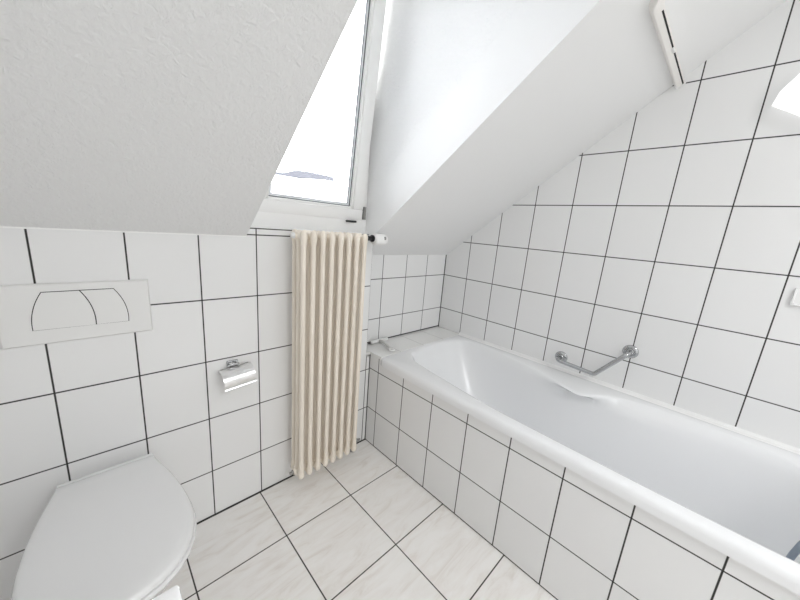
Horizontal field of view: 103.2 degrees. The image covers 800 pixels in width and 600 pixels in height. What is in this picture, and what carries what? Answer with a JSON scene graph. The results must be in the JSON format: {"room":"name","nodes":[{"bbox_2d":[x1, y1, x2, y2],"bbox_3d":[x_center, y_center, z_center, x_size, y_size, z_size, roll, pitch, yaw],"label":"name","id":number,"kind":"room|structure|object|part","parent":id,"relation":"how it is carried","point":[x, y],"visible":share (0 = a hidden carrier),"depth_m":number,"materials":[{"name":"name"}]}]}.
{"room":"bathroom","nodes":[
{"label":"bathroom","id":0,"kind":"room"},
{"bbox_2d":[0,0,357,235],"bbox_3d":[0.373,-0.494,-0.617,1.103,1.445,3.800,-8,18,-44],"label":"ceiling","id":1,"kind":"structure","parent":0,"point":[165,116],"depth_m":0.69,"materials":[{"name":"white paint"}]},
{"bbox_2d":[0,228,372,599],"bbox_3d":[-0.799,0.297,1.420,2.068,1.240,0.300,-8,18,-44],"label":"wall","id":2,"kind":"structure","parent":0,"point":[74,409],"depth_m":1.12,"materials":[{"name":"white tile"}]},
{"bbox_2d":[0,279,152,349],"bbox_3d":[-0.958,0.034,0.954,0.330,0.178,0.014,-8,18,-44],"label":"flush plate","id":3,"kind":"object","parent":2,"relation":"attached to","point":[41,313],"visible":1,"depth_m":0.93,"materials":[{"name":"white plastic"}]},
{"bbox_2d":[10,453,196,599],"bbox_3d":[-0.814,0.775,0.921,0.353,0.356,0.573,-8,18,-44],"label":"toilet","id":4,"kind":"object","parent":2,"relation":"attached to","point":[123,531],"visible":1,"depth_m":0.83,"materials":[{"name":"white ceramic"}]},
{"bbox_2d":[0,226,245,236],"bbox_3d":[-0.923,-0.204,0.922,0.903,0.005,0.004,-8,18,-44],"label":"trim","id":5,"kind":"structure","parent":2,"relation":"attached to","point":[0,226],"depth_m":0.96,"materials":[{"name":"white paint"}]},
{"bbox_2d":[219,359,256,391],"bbox_3d":[-0.660,0.298,1.286,0.124,0.095,0.079,-8,18,-44],"label":"toilet paper holder","id":6,"kind":"object","parent":2,"relation":"attached to","point":[236,375],"visible":1,"depth_m":1.27,"materials":[{"name":"silver metal"}]},
{"bbox_2d":[250,0,386,233],"bbox_3d":[-0.338,-0.876,1.312,0.607,1.160,0.170,-8,18,-44],"label":"window","id":7,"kind":"structure","parent":2,"relation":"in","point":[276,211],"depth_m":1.44,"materials":[{"name":"white paint"}]},
{"bbox_2d":[289,229,387,478],"bbox_3d":[-0.315,0.296,1.586,0.509,1.254,0.138,-8,18,-44],"label":"radiator","id":8,"kind":"object","parent":2,"relation":"attached to","point":[329,268],"visible":1,"depth_m":1.48,"materials":[{"name":"beige metal"}]},
{"bbox_2d":[366,326,458,358],"bbox_3d":[0.083,0.274,2.088,0.780,0.027,0.204,-8,18,-44],"label":"ledge","id":9,"kind":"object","parent":2,"relation":"attached to","point":[401,343],"depth_m":2.06,"materials":[{"name":"white tile"}]},
{"bbox_2d":[368,337,394,350],"bbox_3d":[-0.073,0.268,1.927,0.160,0.023,0.190,-8,18,-44],"label":"squeegee","id":10,"kind":"object","parent":9,"relation":"on","point":[382,340],"visible":1,"depth_m":1.94,"materials":[{"name":"white paint"}]},
{"bbox_3d":[-0.089,0.266,1.921,0.021,0.020,0.140,-3,15,-30],"label":"handle","id":11,"kind":"part","parent":10,"relation":"part of","materials":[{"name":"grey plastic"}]},
{"bbox_2d":[161,439,555,599],"bbox_3d":[0.697,1.308,0.476,2.720,0.080,4.100,-8,18,-44],"label":"floor","id":12,"kind":"structure","parent":0,"point":[357,527],"depth_m":1.29,"materials":[{"name":"tile"}]},
{"bbox_2d":[333,162,445,343],"bbox_3d":[0.012,-0.007,2.231,1.030,1.600,0.211,-8,18,-44],"label":"wall","id":13,"kind":"structure","parent":0,"point":[406,290],"depth_m":2.06,"materials":[{"name":"white tile"}]},
{"bbox_2d":[340,0,525,195],"bbox_3d":[0.342,-0.772,1.104,0.058,1.166,1.862,-8,18,-44],"label":"wall","id":14,"kind":"structure","parent":0,"point":[428,47],"depth_m":1.33,"materials":[{"name":"white paint"}]},
{"bbox_2d":[365,0,786,254],"bbox_3d":[1.238,-0.588,0.298,1.417,1.528,3.909,-8,18,-44],"label":"ceiling","id":15,"kind":"structure","parent":0,"point":[560,76],"depth_m":1.21,"materials":[{"name":"white paint"}]},
{"bbox_2d":[649,0,685,88],"bbox_3d":[0.916,-0.951,1.016,0.218,0.215,0.812,11,14,27],"label":"rail","id":16,"kind":"object","parent":15,"relation":"attached to","point":[657,9],"visible":1,"depth_m":1.05,"materials":[{"name":"white paint"}]},
{"bbox_2d":[365,360,799,599],"bbox_3d":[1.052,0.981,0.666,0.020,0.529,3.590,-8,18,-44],"label":"bathtub surround","id":17,"kind":"structure","parent":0,"point":[577,539],"depth_m":1.18,"materials":[{"name":"white tile"}]},
{"bbox_2d":[370,354,380,364],"bbox_3d":[-0.135,0.338,1.809,0.015,0.033,0.098,-8,18,-44],"label":"trim","id":18,"kind":"structure","parent":17,"relation":"on","point":[373,358],"depth_m":1.80,"materials":[{"name":"white tile"}]},
{"bbox_2d":[381,335,799,594],"bbox_3d":[0.725,0.664,1.483,0.759,0.415,1.725,-8,18,-44],"label":"bathtub","id":19,"kind":"object","parent":17,"relation":"on","point":[738,495],"visible":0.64,"depth_m":1.36,"materials":[{"name":"white ceramic"}]},
{"bbox_2d":[438,0,799,448],"bbox_3d":[1.769,-0.099,0.987,0.200,2.600,3.919,-8,18,-44],"label":"wall","id":20,"kind":"structure","parent":0,"point":[674,237],"depth_m":1.39,"materials":[{"name":"white tile"}]},
{"bbox_2d":[555,345,638,375],"bbox_3d":[0.995,0.291,1.648,0.078,0.203,0.367,-8,18,-44],"label":"grab bar","id":21,"kind":"object","parent":20,"relation":"attached to","point":[630,351],"visible":1,"depth_m":1.58,"materials":[{"name":"silver metal"}]},
{"bbox_2d":[459,332,799,454],"bbox_3d":[1.013,0.422,1.688,0.025,0.020,1.712,-8,18,-44],"label":"trim","id":22,"kind":"structure","parent":20,"relation":"attached to","point":[646,398],"depth_m":1.50,"materials":[{"name":"white plastic"}]},
{"bbox_2d":[772,74,799,115],"bbox_3d":[1.450,-0.697,1.052,0.054,0.225,0.278,-8,18,-44],"label":"wall lamp","id":23,"kind":"object","parent":20,"relation":"attached to","point":[788,99],"visible":1,"depth_m":1.10,"materials":[{"name":"white"}]},
{"bbox_2d":[786,540,799,560],"bbox_3d":[1.374,0.608,0.935,0.611,0.429,0.125,-1,14,-24],"label":"shower hose","id":24,"kind":"object","parent":20,"relation":"attached to","point":[794,552],"visible":0.37,"depth_m":0.87,"materials":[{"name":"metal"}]},
{"bbox_2d":[790,288,799,306],"bbox_3d":[1.506,0.003,1.123,0.013,0.064,0.148,-8,18,-44],"label":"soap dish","id":25,"kind":"object","parent":20,"relation":"attached to","point":[796,289],"visible":1,"depth_m":1.17,"materials":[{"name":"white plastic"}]},
{"bbox_3d":[0.000,0.161,-0.789,0.200,2.600,3.800,-8,18,-44],"label":"wall","id":26,"kind":"structure","parent":0,"visible":0},
{"bbox_2d":[152,585,182,599],"bbox_3d":[-0.244,0.488,0.017,0.498,0.130,0.593,-8,18,-44],"label":"washbasin","id":27,"kind":"object","parent":26,"relation":"attached to","point":[174,593],"visible":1,"depth_m":0.37,"materials":[{"name":"white ceramic"}]},
{"label":"outside","id":28,"kind":"structure","parent":0,"visible":0},
{"bbox_2d":[271,139,333,200],"bbox_3d":[-0.900,-2.376,8.749,9.500,4.200,4.700,-8,18,-44],"label":"roof","id":29,"kind":"structure","parent":28,"point":[294,183],"depth_m":8.76,"materials":[{"name":"white"}]}
]}

